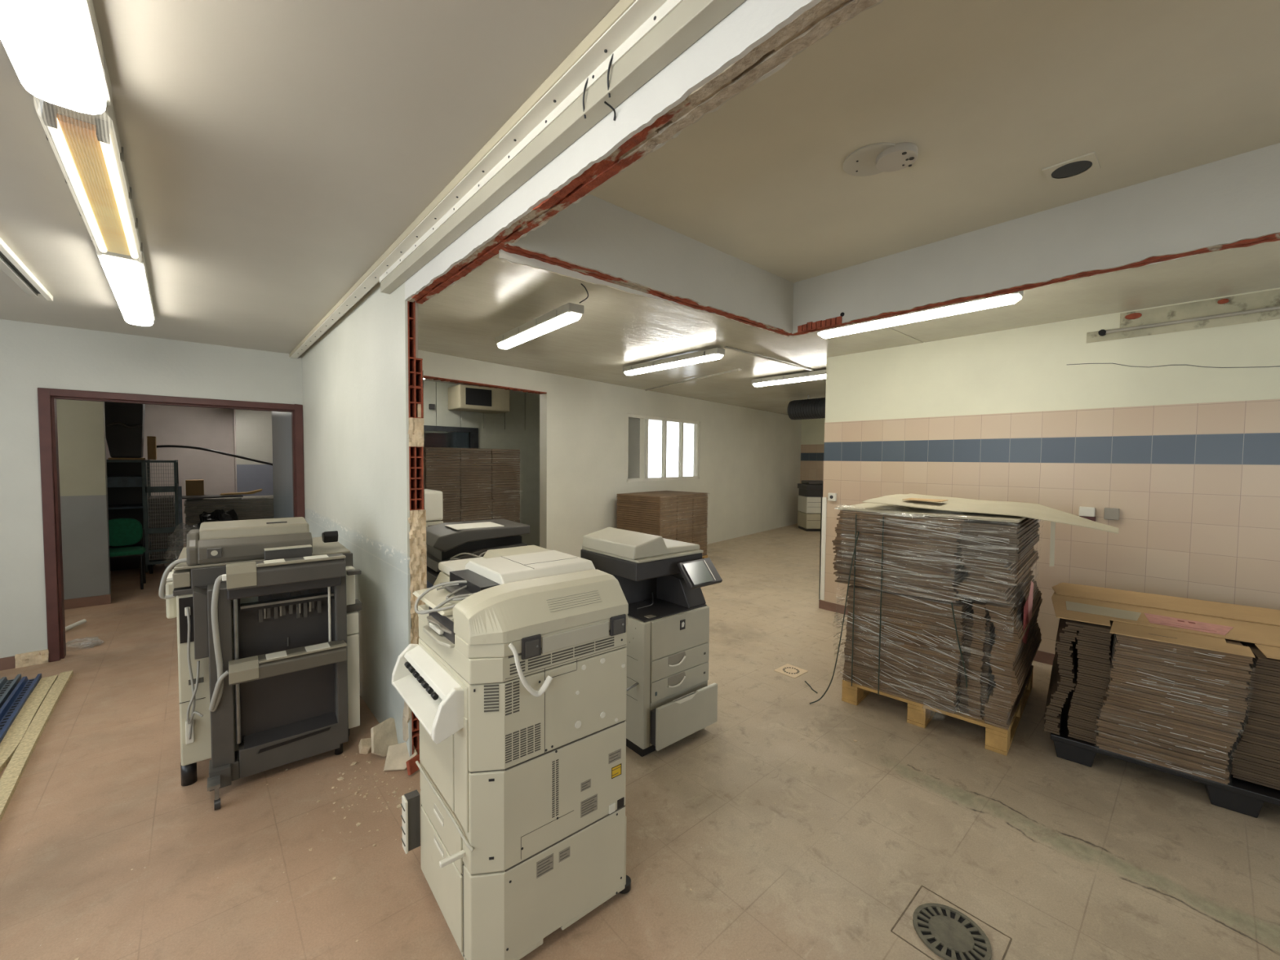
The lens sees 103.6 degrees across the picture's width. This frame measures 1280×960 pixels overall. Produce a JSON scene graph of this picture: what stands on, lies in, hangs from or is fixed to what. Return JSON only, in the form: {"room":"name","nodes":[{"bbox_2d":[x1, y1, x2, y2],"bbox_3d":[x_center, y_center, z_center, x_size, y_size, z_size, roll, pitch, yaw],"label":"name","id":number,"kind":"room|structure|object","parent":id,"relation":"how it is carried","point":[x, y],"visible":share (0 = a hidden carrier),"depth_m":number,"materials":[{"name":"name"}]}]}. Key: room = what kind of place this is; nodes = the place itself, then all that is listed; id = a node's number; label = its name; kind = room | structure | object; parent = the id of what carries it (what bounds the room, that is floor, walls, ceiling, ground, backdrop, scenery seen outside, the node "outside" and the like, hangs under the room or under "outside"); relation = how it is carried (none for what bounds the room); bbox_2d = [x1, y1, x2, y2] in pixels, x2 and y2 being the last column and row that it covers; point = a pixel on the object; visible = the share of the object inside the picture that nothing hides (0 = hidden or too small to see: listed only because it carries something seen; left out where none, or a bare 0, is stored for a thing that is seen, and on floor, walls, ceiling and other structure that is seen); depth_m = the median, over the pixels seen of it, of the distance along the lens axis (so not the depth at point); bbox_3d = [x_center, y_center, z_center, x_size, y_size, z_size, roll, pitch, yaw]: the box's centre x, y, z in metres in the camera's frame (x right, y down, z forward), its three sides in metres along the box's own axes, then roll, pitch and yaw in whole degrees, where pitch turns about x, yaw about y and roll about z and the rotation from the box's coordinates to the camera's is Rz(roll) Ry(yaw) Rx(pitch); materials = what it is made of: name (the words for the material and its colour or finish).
{"room":"storage room","nodes":[
{"label":"storage room","id":0,"kind":"room"},
{"bbox_2d":[56,399,111,599],"bbox_3d":[-6.442,-0.102,4.783,1.885,2.900,0.120,-2,3,-41],"label":"wall","id":1,"kind":"structure","parent":0,"point":[81,424],"depth_m":5.27,"materials":[{"name":"paint"}]},
{"bbox_2d":[64,594,111,609],"bbox_3d":[-6.403,1.299,4.790,1.895,0.100,0.025,-2,3,-41],"label":"baseboard","id":2,"kind":"structure","parent":1,"relation":"attached to","point":[91,601],"depth_m":5.30,"materials":[{"name":"brown tile"}]},
{"bbox_2d":[0,319,302,668],"bbox_3d":[-4.742,-0.033,3.703,3.800,2.880,0.154,-2,3,-41],"label":"wall","id":3,"kind":"structure","parent":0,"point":[33,356],"depth_m":3.84,"materials":[{"name":"grey paint"}]},
{"bbox_2d":[0,655,15,671],"bbox_3d":[-5.407,1.381,3.118,1.970,0.090,0.012,-2,3,-41],"label":"baseboard","id":4,"kind":"structure","parent":3,"relation":"attached to","point":[6,663],"depth_m":3.74,"materials":[{"name":"brown tile"}]},
{"bbox_2d":[37,387,304,662],"bbox_3d":[-3.961,0.332,4.435,1.673,2.104,0.150,-2,3,-41],"label":"door frame","id":5,"kind":"structure","parent":3,"relation":"attached to","point":[46,397],"depth_m":3.91,"materials":[{"name":"red paint"}]},
{"bbox_2d":[105,404,237,544],"bbox_3d":[-8.931,-0.268,8.285,3.600,2.900,0.350,-2,3,-41],"label":"wall","id":6,"kind":"structure","parent":0,"point":[212,428],"depth_m":9.12,"materials":[{"name":"paint"}]},
{"bbox_2d":[235,408,273,496],"bbox_3d":[-6.800,-0.317,9.935,1.820,2.900,0.100,-2,3,-41],"label":"wall","id":7,"kind":"structure","parent":0,"point":[254,441],"depth_m":9.46,"materials":[{"name":"paint"}]},
{"bbox_2d":[0,0,620,355],"bbox_3d":[-1.698,-1.165,0.224,3.800,0.320,9.070,-2,3,-41],"label":"ceiling","id":8,"kind":"structure","parent":0,"point":[275,151],"depth_m":1.57,"materials":[{"name":"paint"}]},
{"bbox_2d":[0,237,53,301],"bbox_3d":[-3.220,-1.100,2.576,0.092,0.030,1.400,-2,3,-41],"label":"recessed light","id":9,"kind":"object","parent":8,"relation":"in","point":[11,264],"visible":1,"depth_m":2.68,"materials":[{"name":"white plastic"}]},
{"bbox_2d":[0,0,112,115],"bbox_3d":[-1.018,-0.967,0.782,0.162,0.110,1.350,-2,3,-41],"label":"fluorescent light","id":10,"kind":"object","parent":8,"relation":"attached to","point":[55,49],"visible":1,"depth_m":1.10,"materials":[{"name":"white"}]},
{"bbox_2d":[32,94,142,265],"bbox_3d":[-1.954,-1.022,1.829,0.160,0.102,1.380,-2,3,-42],"label":"fluorescent light","id":11,"kind":"object","parent":8,"relation":"attached to","point":[88,147],"visible":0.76,"depth_m":1.64,"materials":[{"name":"white"}]},
{"bbox_2d":[95,244,155,326],"bbox_3d":[-2.923,-1.072,2.893,0.157,0.106,1.440,-2,3,-42],"label":"fluorescent light","id":12,"kind":"object","parent":8,"relation":"attached to","point":[128,281],"visible":0.91,"depth_m":2.63,"materials":[{"name":"white"}]},
{"bbox_2d":[100,262,153,326],"bbox_3d":[-2.923,-1.044,2.894,0.141,0.050,1.370,-2,3,-42],"label":"diffuser","id":13,"kind":"object","parent":12,"relation":"attached to","point":[130,286],"depth_m":2.73,"materials":[{"name":"white"}]},
{"bbox_2d":[289,0,746,358],"bbox_3d":[-0.347,-0.974,1.496,0.100,0.140,8.970,-2,3,-41],"label":"cable trunking","id":14,"kind":"object","parent":8,"relation":"attached to","point":[636,40],"visible":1,"depth_m":1.35,"materials":[{"name":"white plastic"}]},
{"bbox_2d":[423,380,539,546],"bbox_3d":[-2.607,-0.192,7.772,4.672,2.900,0.100,-2,3,-41],"label":"wall","id":15,"kind":"structure","parent":0,"point":[517,428],"depth_m":8.19,"materials":[{"name":"paint"}]},
{"bbox_2d":[423,425,478,456],"bbox_3d":[-2.888,-0.262,7.474,0.980,1.060,0.090,-2,3,-41],"label":"window","id":16,"kind":"structure","parent":15,"relation":"in","point":[433,436],"depth_m":7.52,"materials":[{"name":"glass"}]},
{"bbox_2d":[448,384,509,413],"bbox_3d":[-2.403,-1.201,7.531,0.780,0.340,0.458,-2,3,-41],"label":"air conditioner","id":17,"kind":"object","parent":15,"relation":"attached to","point":[461,397],"visible":0.98,"depth_m":7.33,"materials":[{"name":"beige plastic"}]},
{"bbox_2d":[465,387,491,406],"bbox_3d":[-2.340,-1.201,7.300,0.390,0.240,0.028,-2,3,-41],"label":"grille","id":18,"kind":"object","parent":17,"relation":"attached to","point":[474,397],"depth_m":7.28,"materials":[{"name":"black plastic"}]},
{"bbox_2d":[271,0,884,756],"bbox_3d":[-1.043,0.041,2.440,0.117,2.900,11.430,-2,3,-41],"label":"wall","id":19,"kind":"structure","parent":0,"point":[362,380],"depth_m":2.60,"materials":[{"name":"grey paint"}]},
{"bbox_2d":[417,350,801,557],"bbox_3d":[1.031,-0.222,9.285,0.142,2.900,12.273,2,3,40],"label":"wall","id":20,"kind":"structure","parent":0,"point":[749,460],"depth_m":7.54,"materials":[{"name":"white paint"}]},
{"bbox_2d":[626,413,699,481],"bbox_3d":[0.407,-0.520,8.497,0.070,1.050,2.023,2,3,40],"label":"window","id":21,"kind":"structure","parent":20,"relation":"in","point":[671,445],"depth_m":8.45,"materials":[{"name":"glass"}]},
{"bbox_2d":[0,523,1279,959],"bbox_3d":[0.155,1.348,7.419,16.000,0.100,17.200,-2,3,-41],"label":"floor","id":22,"kind":"structure","parent":0,"point":[1112,859],"depth_m":2.14,"materials":[{"name":"concrete"}]},
{"bbox_2d":[0,673,21,708],"bbox_3d":[-3.553,1.438,2.604,0.086,0.050,2.500,-2,3,-43],"label":"upright","id":23,"kind":"object","parent":22,"relation":"on","point":[6,686],"visible":0.95,"depth_m":3.39,"materials":[{"name":"blue paint"}]},
{"bbox_2d":[0,673,41,742],"bbox_3d":[-3.450,1.438,2.642,0.085,0.050,2.420,-2,3,-42],"label":"upright","id":24,"kind":"object","parent":22,"relation":"on","point":[11,707],"visible":0.97,"depth_m":3.17,"materials":[{"name":"blue paint"}]},
{"bbox_2d":[0,675,57,773],"bbox_3d":[-3.496,1.442,2.772,0.147,0.030,2.089,-1,3,-39],"label":"strip","id":25,"kind":"object","parent":22,"relation":"on","point":[25,716],"visible":0.88,"depth_m":2.97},
{"bbox_2d":[0,670,73,821],"bbox_3d":[-3.165,1.454,2.568,0.078,0.028,2.932,-2,3,-43],"label":"strip","id":26,"kind":"object","parent":22,"relation":"on","point":[11,777],"visible":1,"depth_m":2.74,"materials":[{"name":"wood"}]},
{"bbox_2d":[65,618,86,631],"bbox_3d":[-5.182,1.332,4.599,0.036,0.064,0.204,0,2,-1],"label":"pipe offcut","id":27,"kind":"object","parent":22,"relation":"on","point":[82,621],"visible":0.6,"depth_m":4.61,"materials":[{"name":"white plastic"}]},
{"bbox_2d":[73,637,102,648],"bbox_3d":[-4.641,1.352,4.185,0.240,0.069,0.232,0,2,-13],"label":"plastic sheet","id":28,"kind":"object","parent":22,"relation":"on","point":[97,638],"visible":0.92,"depth_m":4.16,"materials":[{"name":"white"}]},
{"bbox_2d":[108,518,146,589],"bbox_3d":[-6.187,0.886,6.001,0.420,0.831,0.413,-2,3,-41],"label":"office chair","id":29,"kind":"object","parent":22,"relation":"on","point":[122,531],"visible":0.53,"depth_m":6.09,"materials":[{"name":"green fabric"}]},
{"bbox_2d":[106,459,149,572],"bbox_3d":[-7.138,0.493,6.763,0.740,1.535,0.460,-2,3,-41],"label":"shelving unit","id":30,"kind":"object","parent":22,"relation":"on","point":[125,483],"visible":0.33,"depth_m":6.96,"materials":[{"name":"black metal"}]},
{"bbox_2d":[104,401,145,459],"bbox_3d":[-6.990,-0.762,6.785,0.476,0.975,0.389,-2,3,-41],"label":"storage bin","id":31,"kind":"object","parent":30,"relation":"on","point":[124,422],"visible":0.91,"depth_m":6.71,"materials":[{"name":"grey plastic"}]},
{"bbox_2d":[142,459,179,573],"bbox_3d":[-6.727,0.485,7.099,0.330,1.530,0.830,-2,3,-41],"label":"trolley","id":32,"kind":"object","parent":22,"relation":"on","point":[148,489],"visible":0.91,"depth_m":6.79,"materials":[{"name":"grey metal"}]},
{"bbox_2d":[146,435,156,459],"bbox_3d":[-6.805,-0.446,7.018,0.085,0.324,0.150,-2,3,-41],"label":"cardboard box","id":33,"kind":"object","parent":32,"relation":"on","point":[151,440],"visible":1,"depth_m":6.96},
{"bbox_2d":[147,494,176,560],"bbox_3d":[-6.729,0.653,7.105,0.257,0.834,0.719,-2,3,-41],"label":"goods","id":34,"kind":"object","parent":32,"relation":"on","point":[153,503],"visible":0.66,"depth_m":6.85,"materials":[{"name":"grey plastic"}]},
{"bbox_2d":[177,486,183,554],"bbox_3d":[-6.261,0.674,6.866,0.038,1.180,0.040,-2,3,-41],"label":"metal post","id":35,"kind":"object","parent":22,"relation":"on","point":[180,488],"visible":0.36,"depth_m":6.84,"materials":[{"name":"metal"}]},
{"bbox_2d":[164,524,197,560],"bbox_3d":[-5.699,0.910,6.434,0.587,0.749,0.490,-2,3,-41],"label":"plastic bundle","id":36,"kind":"object","parent":22,"relation":"on","point":[187,530],"visible":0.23,"depth_m":6.39,"materials":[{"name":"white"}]},
{"bbox_2d":[195,509,239,528],"bbox_3d":[-5.972,0.831,7.167,0.648,0.841,0.482,-2,3,-41],"label":"pile","id":37,"kind":"object","parent":22,"relation":"on","point":[218,515],"visible":0.3,"depth_m":7.06,"materials":[{"name":"plastic"}]},
{"bbox_2d":[183,495,274,544],"bbox_3d":[-6.338,0.732,8.137,1.511,0.960,0.903,-2,3,-41],"label":"stack","id":38,"kind":"object","parent":22,"relation":"on","point":[255,507],"visible":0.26,"depth_m":7.77,"materials":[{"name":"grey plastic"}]},
{"bbox_2d":[185,479,204,495],"bbox_3d":[-6.913,0.137,7.819,0.210,0.275,0.250,-2,3,-41],"label":"cardboard box","id":39,"kind":"object","parent":38,"relation":"on","point":[193,487],"visible":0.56,"depth_m":7.72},
{"bbox_2d":[182,494,243,498],"bbox_3d":[-6.539,0.252,7.702,0.710,0.020,0.430,-2,3,-41],"label":"board","id":40,"kind":"object","parent":38,"relation":"on","point":[210,495],"visible":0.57,"depth_m":7.63,"materials":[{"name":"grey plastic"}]},
{"bbox_2d":[220,488,262,495],"bbox_3d":[-6.224,0.186,7.864,0.517,0.074,0.200,-2,3,-41],"label":"wooden board","id":41,"kind":"object","parent":40,"relation":"on","point":[259,490],"visible":1,"depth_m":7.83,"materials":[{"name":"brown wood"}]},
{"bbox_2d":[156,444,272,466],"bbox_3d":[-6.505,-0.136,8.000,1.794,0.803,0.036,-2,3,-41],"label":"hose","id":42,"kind":"object","parent":38,"relation":"on","point":[158,446],"visible":0.64,"depth_m":7.85,"materials":[{"name":"plastic"}]},
{"bbox_2d":[158,516,361,809],"bbox_3d":[-2.041,0.845,2.755,0.830,1.250,0.977,-1,3,-39],"label":"photocopier","id":43,"kind":"object","parent":22,"relation":"on","point":[266,613],"visible":1,"depth_m":2.50,"materials":[{"name":"beige plastic"}]},
{"bbox_2d":[263,546,311,560],"bbox_3d":[-1.822,0.378,2.609,0.200,0.050,0.055,-1,3,-39],"label":"tray","id":44,"kind":"object","parent":43,"relation":"on","point":[269,553],"depth_m":2.58,"materials":[{"name":"grey plastic"}]},
{"bbox_2d":[243,711,337,749],"bbox_3d":[-1.781,1.277,2.579,0.390,0.025,0.090,-1,3,-39],"label":"shelf","id":45,"kind":"object","parent":43,"relation":"attached to","point":[277,733],"depth_m":2.57,"materials":[{"name":"grey plastic"}]},
{"bbox_2d":[358,737,371,754],"bbox_3d":[-1.484,1.445,2.738,0.079,0.069,0.082,-1,3,-33],"label":"lump","id":46,"kind":"object","parent":22,"relation":"on","point":[365,744],"visible":0.78,"depth_m":2.71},
{"bbox_2d":[370,717,397,756],"bbox_3d":[-1.367,1.391,2.736,0.093,0.154,0.220,2,3,24],"label":"plaster slab","id":47,"kind":"object","parent":22,"relation":"on","point":[384,735],"visible":0.64,"depth_m":2.70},
{"bbox_2d":[383,742,417,770],"bbox_3d":[-1.232,1.428,2.607,0.150,0.107,0.098,0,2,-9],"label":"plaster slab","id":48,"kind":"object","parent":22,"relation":"on","point":[397,757],"visible":0.81,"depth_m":2.59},
{"bbox_2d":[405,754,419,775],"bbox_3d":[-1.149,1.446,2.557,0.038,0.069,0.084,1,2,20],"label":"fragment","id":49,"kind":"object","parent":22,"relation":"on","point":[411,766],"visible":0.76,"depth_m":2.54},
{"bbox_2d":[424,488,443,551],"bbox_3d":[-2.038,0.744,4.610,0.320,1.300,0.456,-2,3,-41],"label":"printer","id":50,"kind":"object","parent":22,"relation":"on","point":[433,507],"visible":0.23,"depth_m":4.47,"materials":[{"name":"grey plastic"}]},
{"bbox_2d":[426,519,530,588],"bbox_3d":[-1.193,0.876,3.567,0.660,1.136,0.640,-1,3,-37],"label":"photocopier","id":51,"kind":"object","parent":22,"relation":"on","point":[456,540],"visible":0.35,"depth_m":3.35,"materials":[{"name":"grey plastic"}]},
{"bbox_2d":[426,542,527,572],"bbox_3d":[-1.174,0.515,3.533,0.618,0.140,0.450,-1,3,-37],"label":"paper tray","id":52,"kind":"object","parent":51,"relation":"on","point":[434,556],"depth_m":3.33,"materials":[{"name":"grey plastic"}]},
{"bbox_2d":[433,545,550,586],"bbox_3d":[-0.740,0.947,2.753,0.608,1.070,0.500,-1,3,-38],"label":"photocopier","id":53,"kind":"object","parent":22,"relation":"on","point":[446,566],"visible":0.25,"depth_m":2.79,"materials":[{"name":"beige plastic"}]},
{"bbox_2d":[75,683,931,959],"bbox_3d":[-0.163,1.502,2.318,3.399,0.006,2.794,-2,3,-41],"label":"crumbs","id":54,"kind":"object","parent":22,"relation":"on","point":[399,806],"visible":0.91,"depth_m":2.38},
{"bbox_2d":[391,550,631,959],"bbox_3d":[-0.462,0.918,1.844,0.693,1.206,0.642,-1,3,-39],"label":"photocopier","id":55,"kind":"object","parent":22,"relation":"on","point":[514,680],"visible":1,"depth_m":1.63,"materials":[{"name":"beige plastic"}]},
{"bbox_2d":[392,673,442,737],"bbox_3d":[-0.719,0.736,1.681,0.095,0.035,0.438,-1,3,-39],"label":"tray","id":56,"kind":"object","parent":55,"relation":"on","point":[416,697],"depth_m":1.68,"materials":[{"name":"white plastic"}]},
{"bbox_2d":[429,622,444,635],"bbox_3d":[-0.686,0.499,1.696,0.016,0.016,0.110,-1,3,-39],"label":"tray","id":57,"kind":"object","parent":55,"relation":"on","point":[435,628],"depth_m":1.68,"materials":[{"name":"beige plastic"}]},
{"bbox_2d":[412,586,462,616],"bbox_3d":[-0.650,0.412,1.773,0.199,0.030,0.330,-1,3,-39],"label":"tray","id":58,"kind":"object","parent":55,"relation":"on","point":[442,601],"depth_m":1.72,"materials":[{"name":"beige plastic"}]},
{"bbox_2d":[422,624,454,648],"bbox_3d":[-0.666,0.520,1.684,0.060,0.012,0.254,-1,3,-39],"label":"tray","id":59,"kind":"object","parent":55,"relation":"on","point":[442,638],"depth_m":1.65,"materials":[{"name":"grey plastic"}]},
{"bbox_2d":[484,684,498,711],"bbox_3d":[-0.444,0.653,1.506,0.043,0.081,0.004,0,2,-9],"label":"vent","id":60,"kind":"object","parent":55,"relation":"attached to","point":[491,691],"depth_m":1.50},
{"bbox_2d":[505,680,519,715],"bbox_3d":[-0.388,0.662,1.529,0.046,0.096,0.003,-1,3,-39],"label":"vent","id":61,"kind":"object","parent":55,"relation":"attached to","point":[516,682],"depth_m":1.53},
{"bbox_2d":[505,722,540,763],"bbox_3d":[-0.361,0.812,1.558,0.118,0.087,0.003,-1,3,-39],"label":"vent","id":62,"kind":"object","parent":55,"relation":"attached to","point":[540,722],"depth_m":1.56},
{"bbox_2d":[551,759,558,817],"bbox_3d":[-0.276,1.003,1.638,0.024,0.187,0.003,-1,3,-39],"label":"vent","id":63,"kind":"object","parent":55,"relation":"attached to","point":[554,762],"depth_m":1.64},
{"bbox_2d":[510,636,613,675],"bbox_3d":[-0.242,0.570,1.644,0.391,0.033,0.003,-1,3,-39],"label":"vent","id":64,"kind":"object","parent":55,"relation":"attached to","point":[553,658],"depth_m":1.64,"materials":[{"name":"plastic"}]},
{"bbox_2d":[547,590,601,612],"bbox_3d":[-0.217,0.404,1.687,0.200,0.034,0.028,-1,3,-39],"label":"vent","id":65,"kind":"object","parent":55,"relation":"attached to","point":[566,601],"depth_m":1.68,"materials":[{"name":"grey plastic"}]},
{"bbox_2d":[608,802,615,813],"bbox_3d":[-0.099,1.166,1.789,0.027,0.031,0.006,-1,3,-39],"label":"socket","id":66,"kind":"object","parent":55,"relation":"attached to","point":[611,805],"depth_m":1.79,"materials":[{"name":"beige plastic"}]},
{"bbox_2d":[617,797,623,809],"bbox_3d":[-0.070,1.165,1.815,0.030,0.033,0.003,-1,3,-39],"label":"power socket","id":67,"kind":"object","parent":55,"relation":"attached to","point":[620,802],"depth_m":1.81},
{"bbox_2d":[580,527,722,756],"bbox_3d":[0.021,0.894,3.000,0.622,1.168,0.685,-2,3,-40],"label":"photocopier","id":68,"kind":"object","parent":22,"relation":"on","point":[669,699],"visible":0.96,"depth_m":2.82,"materials":[{"name":"grey plastic"}]},
{"bbox_2d":[773,663,808,678],"bbox_3d":[1.149,1.452,3.830,0.190,0.005,0.180,-2,3,-41],"label":"floor drain","id":69,"kind":"object","parent":22,"relation":"on","point":[792,671],"visible":1,"depth_m":3.83,"materials":[{"name":"metal"}]},
{"bbox_2d":[797,480,822,531],"bbox_3d":[4.063,0.587,11.691,0.640,1.140,0.603,0,2,-1],"label":"photocopier","id":70,"kind":"object","parent":22,"relation":"on","point":[811,491],"visible":0.6,"depth_m":11.42,"materials":[{"name":"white plastic"}]},
{"bbox_2d":[841,670,1032,755],"bbox_3d":[2.070,1.406,3.470,0.900,0.142,1.150,3,3,43],"label":"wooden pallet","id":71,"kind":"object","parent":22,"relation":"on","point":[997,740],"visible":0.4,"depth_m":3.04,"materials":[{"name":"brown wood"}]},
{"bbox_2d":[808,502,1055,729],"bbox_3d":[2.006,0.816,3.371,1.173,1.320,1.434,3,3,43],"label":"stack","id":72,"kind":"object","parent":71,"relation":"on","point":[943,606],"visible":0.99,"depth_m":2.99,"materials":[{"name":"brown"}]},
{"bbox_2d":[862,493,1119,533],"bbox_3d":[2.232,0.186,3.216,1.200,0.112,1.062,3,3,43],"label":"cardboard sheet","id":73,"kind":"object","parent":72,"relation":"on","point":[1035,511],"visible":1,"depth_m":3.06,"materials":[{"name":"cardboard"}]},
{"bbox_2d":[890,885,1012,959],"bbox_3d":[1.052,1.536,1.704,0.282,0.008,0.282,-2,3,-41],"label":"floor drain","id":74,"kind":"object","parent":22,"relation":"on","point":[947,931],"visible":1,"depth_m":1.70,"materials":[{"name":"metal"}]},
{"bbox_2d":[1050,693,1279,817],"bbox_3d":[3.158,1.456,2.693,1.450,0.125,1.150,3,3,41],"label":"pallet","id":75,"kind":"object","parent":22,"relation":"on","point":[1241,796],"visible":0.32,"depth_m":2.37,"materials":[{"name":"plastic"}]},
{"bbox_2d":[1044,582,1279,790],"bbox_3d":[3.154,1.077,2.669,1.551,0.633,1.195,3,3,41],"label":"stack","id":76,"kind":"object","parent":75,"relation":"on","point":[1192,686],"visible":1,"depth_m":2.50,"materials":[{"name":"brown"}]},
{"bbox_3d":[0.348,1.225,7.557,0.800,0.138,1.200,3,3,40],"label":"wooden pallet","id":77,"kind":"object","parent":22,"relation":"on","visible":0},
{"bbox_2d":[616,490,707,555],"bbox_3d":[0.361,0.675,7.525,0.832,0.960,1.203,3,3,40],"label":"stack","id":78,"kind":"object","parent":77,"relation":"on","point":[680,516],"visible":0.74,"depth_m":7.17,"materials":[{"name":"brown"}]},
{"bbox_3d":[-2.347,1.244,6.517,0.900,0.138,1.300,3,3,40],"label":"wooden pallet","id":79,"kind":"object","parent":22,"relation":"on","visible":0},
{"bbox_2d":[423,447,521,535],"bbox_3d":[-2.332,0.385,6.473,0.930,1.580,1.304,3,3,40],"label":"stack","id":80,"kind":"object","parent":79,"relation":"on","point":[473,487],"visible":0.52,"depth_m":6.16,"materials":[{"name":"brown"}]},
{"bbox_2d":[639,417,644,478],"bbox_3d":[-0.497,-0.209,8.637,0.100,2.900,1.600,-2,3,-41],"label":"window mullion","id":81,"kind":"structure","parent":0,"point":[642,420],"depth_m":8.02,"materials":[{"name":"white paint"}]},
{"bbox_2d":[498,194,795,336],"bbox_3d":[0.222,-1.123,2.485,1.930,0.556,0.077,-2,3,-41],"label":"wall","id":82,"kind":"structure","parent":0,"point":[594,240],"depth_m":2.29,"materials":[{"name":"grey paint"}]},
{"bbox_2d":[800,417,825,483],"bbox_3d":[5.596,-0.264,11.288,0.158,2.900,5.700,-2,3,-41],"label":"wall","id":83,"kind":"structure","parent":0,"point":[812,437],"depth_m":12.60,"materials":[{"name":"tile"}]},
{"bbox_2d":[417,0,1279,415],"bbox_3d":[3.749,-1.412,6.189,12.130,0.220,10.800,-2,3,-41],"label":"ceiling","id":84,"kind":"structure","parent":0,"point":[990,95],"depth_m":1.84,"materials":[{"name":"paint"}]},
{"bbox_2d":[495,283,588,349],"bbox_3d":[-0.740,-1.147,3.615,0.140,0.224,1.204,-1,3,-38],"label":"fluorescent light","id":85,"kind":"object","parent":84,"relation":"attached to","point":[569,313],"visible":1,"depth_m":3.43,"materials":[{"name":"white"}]},
{"bbox_2d":[497,312,577,349],"bbox_3d":[-0.759,-1.053,3.620,0.097,0.035,1.110,-1,3,-38],"label":"diffuser","id":86,"kind":"object","parent":85,"relation":"attached to","point":[558,320],"depth_m":3.52,"materials":[{"name":"white"}]},
{"bbox_2d":[622,347,724,375],"bbox_3d":[0.313,-1.252,5.407,0.122,0.096,1.430,-2,3,-41],"label":"fluorescent light","id":87,"kind":"object","parent":84,"relation":"attached to","point":[715,353],"visible":1,"depth_m":5.26,"materials":[{"name":"white"}]},
{"bbox_2d":[644,368,741,391],"bbox_3d":[0.643,-1.349,6.884,0.039,0.032,2.193,-1,3,-30],"label":"conduit","id":88,"kind":"object","parent":84,"relation":"attached to","point":[738,369],"visible":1,"depth_m":6.65,"materials":[{"name":"paint"}]},
{"bbox_2d":[724,346,813,370],"bbox_3d":[1.446,-1.300,5.446,1.731,0.022,0.022,-2,3,-44],"label":"conduit","id":89,"kind":"object","parent":84,"relation":"attached to","point":[725,347],"visible":1,"depth_m":5.33,"materials":[{"name":"paint"}]},
{"bbox_2d":[751,369,826,386],"bbox_3d":[1.971,-1.274,6.279,0.122,0.096,1.320,-2,3,-41],"label":"fluorescent light","id":90,"kind":"object","parent":84,"relation":"attached to","point":[815,375],"visible":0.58,"depth_m":6.30,"materials":[{"name":"white"}]},
{"bbox_2d":[786,395,825,419],"bbox_3d":[3.396,-1.192,7.825,0.340,0.399,2.300,-2,3,-41],"label":"air duct","id":91,"kind":"object","parent":84,"relation":"hanging from","point":[811,408],"visible":0.25,"depth_m":8.34,"materials":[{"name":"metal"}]},
{"bbox_2d":[842,142,918,176],"bbox_3d":[0.845,-1.133,1.788,0.196,0.028,0.236,-2,3,-41],"label":"ceiling plate","id":92,"kind":"object","parent":84,"relation":"attached to","point":[872,159],"visible":1,"depth_m":1.77,"materials":[{"name":"grey paint"}]},
{"bbox_2d":[817,290,1023,338],"bbox_3d":[1.889,-1.163,3.566,0.132,0.096,1.320,-2,3,-41],"label":"fluorescent light","id":93,"kind":"object","parent":84,"relation":"attached to","point":[1011,298],"visible":0.7,"depth_m":3.43,"materials":[{"name":"white"}]},
{"bbox_2d":[1042,151,1100,184],"bbox_3d":[1.581,-1.140,1.845,0.144,0.006,0.144,-2,3,-41],"label":"ceiling vent","id":94,"kind":"object","parent":84,"relation":"in","point":[1073,166],"visible":1,"depth_m":1.84,"materials":[{"name":"black plastic"}]},
{"bbox_2d":[786,142,1279,336],"bbox_3d":[2.565,-1.066,1.270,0.085,0.530,4.980,-2,3,-41],"label":"ceiling beam","id":95,"kind":"structure","parent":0,"point":[1233,202],"depth_m":2.10,"materials":[{"name":"grey paint"}]},
{"bbox_2d":[820,287,1279,653],"bbox_3d":[4.000,0.052,3.239,0.220,2.900,5.945,-2,3,-41],"label":"wall","id":96,"kind":"structure","parent":0,"point":[1167,417],"depth_m":3.75,"materials":[{"name":"tile"}]},
{"bbox_2d":[818,497,826,599],"bbox_3d":[1.990,0.740,5.444,0.060,1.110,0.057,-2,3,-41],"label":"trim","id":97,"kind":"structure","parent":96,"relation":"attached to","point":[824,500],"depth_m":5.42,"materials":[{"name":"white plastic"}]},
{"bbox_2d":[827,493,836,501],"bbox_3d":[2.031,0.180,5.321,0.034,0.084,0.084,-2,3,-41],"label":"wall socket","id":98,"kind":"object","parent":96,"relation":"attached to","point":[831,496],"visible":1,"depth_m":5.30,"materials":[{"name":"beige plastic"}]},
{"bbox_2d":[819,600,1054,665],"bbox_3d":[3.929,1.458,3.244,0.018,0.090,5.945,-2,3,-41],"label":"baseboard","id":99,"kind":"structure","parent":96,"relation":"attached to","point":[1047,658],"depth_m":5.24,"materials":[{"name":"brown tile"}]},
{"bbox_2d":[1078,506,1096,521],"bbox_3d":[3.377,0.256,3.800,0.035,0.105,0.095,-2,3,-41],"label":"wall socket","id":100,"kind":"object","parent":96,"relation":"attached to","point":[1088,513],"visible":0.97,"depth_m":3.79,"materials":[{"name":"beige plastic"}]},
{"bbox_2d":[1103,507,1119,519],"bbox_3d":[3.466,0.249,3.699,0.035,0.085,0.080,-2,3,-41],"label":"junction box","id":101,"kind":"object","parent":96,"relation":"attached to","point":[1110,513],"visible":1,"depth_m":3.69,"materials":[{"name":"grey plastic"}]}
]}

